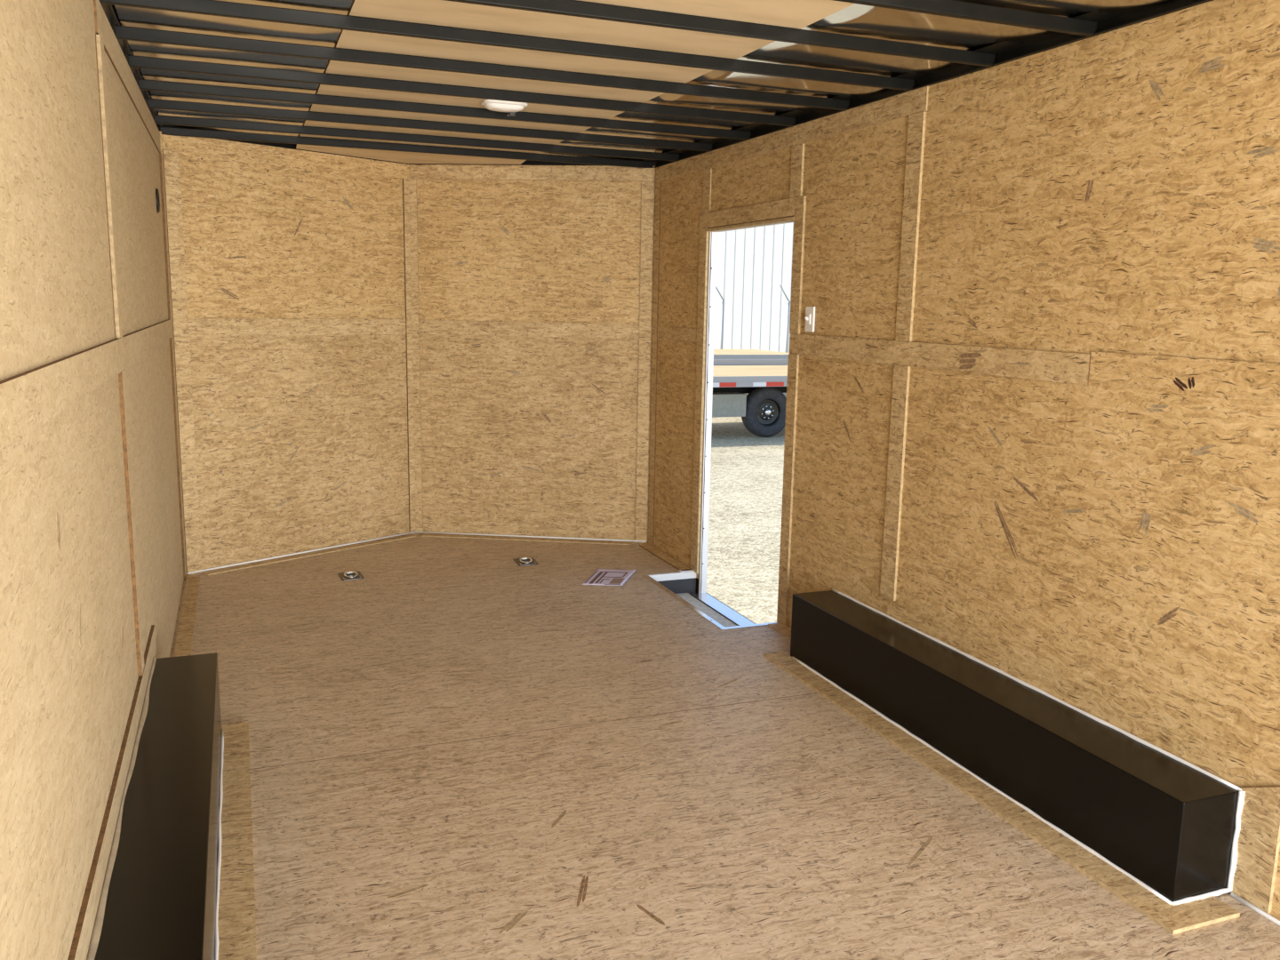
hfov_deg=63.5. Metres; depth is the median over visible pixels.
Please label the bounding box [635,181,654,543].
trim
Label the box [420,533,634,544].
baseboard
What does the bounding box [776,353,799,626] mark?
trim
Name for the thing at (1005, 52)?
trim
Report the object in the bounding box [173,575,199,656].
baseboard
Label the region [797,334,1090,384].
trim
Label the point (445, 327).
trim
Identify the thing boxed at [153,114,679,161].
bow
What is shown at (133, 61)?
bow
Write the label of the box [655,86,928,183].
trim
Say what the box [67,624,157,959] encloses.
trim
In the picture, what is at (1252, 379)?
trim
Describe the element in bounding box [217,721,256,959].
trim
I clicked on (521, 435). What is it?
wall
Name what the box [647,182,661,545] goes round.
trim
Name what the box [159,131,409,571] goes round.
wall
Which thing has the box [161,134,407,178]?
trim
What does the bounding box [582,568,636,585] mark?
leaflet
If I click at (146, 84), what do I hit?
bow
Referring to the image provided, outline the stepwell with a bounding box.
[644,568,779,630]
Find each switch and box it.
[506,112,515,116]
[804,306,815,332]
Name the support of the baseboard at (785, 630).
attached to the wall at (1112, 549)
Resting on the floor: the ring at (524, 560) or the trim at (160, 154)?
the ring at (524, 560)
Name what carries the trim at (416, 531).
attached to the wall at (521, 435)
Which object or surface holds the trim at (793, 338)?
attached to the wall at (1112, 549)
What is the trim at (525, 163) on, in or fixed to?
attached to the wall at (521, 435)
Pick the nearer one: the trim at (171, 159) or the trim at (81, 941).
the trim at (81, 941)
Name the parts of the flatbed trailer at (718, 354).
rail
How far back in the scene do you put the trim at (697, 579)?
5.48 m
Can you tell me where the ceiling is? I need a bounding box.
[296,0,854,164]
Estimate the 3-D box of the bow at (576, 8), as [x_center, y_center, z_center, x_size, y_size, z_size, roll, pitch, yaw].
[-0.081,-1.235,2.731,2.501,0.035,0.024,-3,10,-21]
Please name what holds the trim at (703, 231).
attached to the wall at (1112, 549)
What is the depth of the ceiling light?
4.08 m
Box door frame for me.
[696,216,793,593]
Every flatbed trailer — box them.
[712,359,788,437]
[713,349,789,359]
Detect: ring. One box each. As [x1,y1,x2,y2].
[337,570,363,580]
[513,556,538,565]
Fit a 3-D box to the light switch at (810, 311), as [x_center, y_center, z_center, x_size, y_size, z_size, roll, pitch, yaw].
[0.690,-0.661,4.249,0.029,0.104,0.068,-3,10,-21]
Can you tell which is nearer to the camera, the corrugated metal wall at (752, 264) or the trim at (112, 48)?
the trim at (112, 48)
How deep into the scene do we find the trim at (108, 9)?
3.28 m
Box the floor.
[169,533,1279,959]
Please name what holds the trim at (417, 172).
attached to the wall at (521, 435)
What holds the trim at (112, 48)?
attached to the wall at (68, 667)
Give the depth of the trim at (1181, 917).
2.81 m
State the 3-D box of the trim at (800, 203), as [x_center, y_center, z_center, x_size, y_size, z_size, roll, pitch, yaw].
[0.659,-0.896,4.327,0.010,0.561,0.075,-3,10,-21]
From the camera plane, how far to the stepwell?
5.25 m
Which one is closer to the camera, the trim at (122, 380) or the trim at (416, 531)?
the trim at (122, 380)
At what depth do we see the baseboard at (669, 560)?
5.74 m
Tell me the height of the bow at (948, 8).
0.035 m
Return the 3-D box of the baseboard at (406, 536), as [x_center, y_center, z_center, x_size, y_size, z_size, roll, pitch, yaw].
[-1.775,0.401,5.696,0.064,0.006,1.274,10,13,41]
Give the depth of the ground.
9.78 m
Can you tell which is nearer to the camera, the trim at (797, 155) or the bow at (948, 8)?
the bow at (948, 8)
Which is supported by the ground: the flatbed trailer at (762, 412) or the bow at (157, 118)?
the flatbed trailer at (762, 412)
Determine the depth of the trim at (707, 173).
5.11 m
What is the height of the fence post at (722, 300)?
2.573 m
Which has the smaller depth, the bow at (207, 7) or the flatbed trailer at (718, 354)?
the bow at (207, 7)
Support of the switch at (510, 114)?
attached to the ceiling light
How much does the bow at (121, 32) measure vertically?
0.035 m
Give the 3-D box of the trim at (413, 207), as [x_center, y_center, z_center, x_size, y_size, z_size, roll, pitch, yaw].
[-1.312,-0.692,6.046,0.048,2.060,0.010,2,10,6]
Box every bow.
[98,0,914,90]
[113,24,849,110]
[127,55,795,126]
[137,79,751,139]
[146,98,711,151]
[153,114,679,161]
[160,126,654,167]
[444,0,995,66]
[832,0,1097,36]
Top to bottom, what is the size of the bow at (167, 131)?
0.035 m
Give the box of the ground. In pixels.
[706,392,786,623]
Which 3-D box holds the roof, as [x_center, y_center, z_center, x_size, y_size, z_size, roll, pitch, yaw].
[-0.321,-1.375,3.338,2.605,0.059,5.612,-3,10,-21]
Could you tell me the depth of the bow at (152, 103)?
4.53 m
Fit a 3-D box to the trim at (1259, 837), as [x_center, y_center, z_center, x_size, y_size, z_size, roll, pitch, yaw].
[1.463,0.857,2.450,0.010,0.325,0.102,-3,10,-21]
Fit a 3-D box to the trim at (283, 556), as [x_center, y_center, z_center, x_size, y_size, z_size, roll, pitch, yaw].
[-1.808,0.390,5.703,0.010,0.009,1.389,10,13,41]
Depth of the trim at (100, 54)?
2.67 m
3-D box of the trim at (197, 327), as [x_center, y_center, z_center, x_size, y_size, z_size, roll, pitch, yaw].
[-1.782,-0.816,5.512,0.010,0.087,1.269,10,13,41]
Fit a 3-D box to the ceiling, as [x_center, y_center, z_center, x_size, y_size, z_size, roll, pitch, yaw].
[-0.334,-1.348,3.302,1.198,0.023,5.548,-3,10,-21]
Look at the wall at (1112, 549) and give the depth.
2.95 m
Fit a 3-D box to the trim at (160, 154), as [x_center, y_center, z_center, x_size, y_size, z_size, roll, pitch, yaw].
[-2.248,-0.514,4.979,0.010,2.034,0.084,-3,10,-21]
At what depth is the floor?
2.98 m
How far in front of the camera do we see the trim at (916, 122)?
3.59 m
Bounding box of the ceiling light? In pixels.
[480,99,527,116]
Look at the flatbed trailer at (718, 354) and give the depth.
22.02 m
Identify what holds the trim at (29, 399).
attached to the wall at (68, 667)
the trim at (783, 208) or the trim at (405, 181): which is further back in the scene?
the trim at (405, 181)
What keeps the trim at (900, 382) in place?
attached to the wall at (1112, 549)
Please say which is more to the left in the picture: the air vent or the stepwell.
the air vent
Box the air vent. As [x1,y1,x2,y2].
[155,188,159,213]
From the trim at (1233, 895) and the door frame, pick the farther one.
the door frame
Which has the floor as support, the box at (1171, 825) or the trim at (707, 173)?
the box at (1171, 825)
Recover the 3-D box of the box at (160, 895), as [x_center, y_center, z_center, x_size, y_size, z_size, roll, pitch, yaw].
[-1.112,0.831,2.471,0.194,0.272,1.801,-3,10,-21]
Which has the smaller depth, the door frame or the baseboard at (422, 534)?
the door frame
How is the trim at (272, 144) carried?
attached to the wall at (301, 441)
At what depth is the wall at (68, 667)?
1.88 m
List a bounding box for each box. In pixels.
[86,652,223,959]
[790,588,1245,905]
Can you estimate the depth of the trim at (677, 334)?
5.53 m
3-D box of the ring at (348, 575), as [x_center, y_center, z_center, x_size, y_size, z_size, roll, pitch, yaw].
[-1.467,0.479,5.244,0.110,0.023,0.150,-3,11,-24]
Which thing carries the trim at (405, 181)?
attached to the wall at (301, 441)
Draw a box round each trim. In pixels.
[0,319,171,453]
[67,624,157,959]
[93,0,160,152]
[96,34,122,338]
[100,3,162,130]
[118,369,144,676]
[158,125,408,164]
[159,152,186,580]
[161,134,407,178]
[162,149,201,575]
[187,531,415,574]
[188,318,406,336]
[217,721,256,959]
[402,178,415,534]
[408,160,655,166]
[409,179,423,534]
[410,166,653,181]
[416,530,646,542]
[418,320,639,338]
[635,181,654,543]
[641,0,1212,167]
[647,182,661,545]
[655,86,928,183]
[657,326,696,343]
[690,228,707,573]
[696,577,698,593]
[699,197,794,229]
[702,168,711,213]
[763,651,1239,934]
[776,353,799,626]
[789,143,804,198]
[789,195,806,334]
[789,333,798,354]
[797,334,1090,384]
[880,365,910,600]
[895,111,926,341]
[1088,351,1279,399]
[1229,786,1279,914]
[1230,892,1279,926]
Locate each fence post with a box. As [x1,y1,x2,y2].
[715,286,724,349]
[779,284,790,352]
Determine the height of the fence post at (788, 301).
2.573 m
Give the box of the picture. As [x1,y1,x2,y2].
[584,570,627,584]
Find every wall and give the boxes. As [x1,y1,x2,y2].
[0,0,183,959]
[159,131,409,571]
[408,164,655,543]
[653,0,1279,920]
[713,222,793,352]
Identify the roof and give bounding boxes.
[111,0,1183,161]
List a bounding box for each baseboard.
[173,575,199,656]
[201,534,415,575]
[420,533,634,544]
[639,543,690,570]
[768,622,791,639]

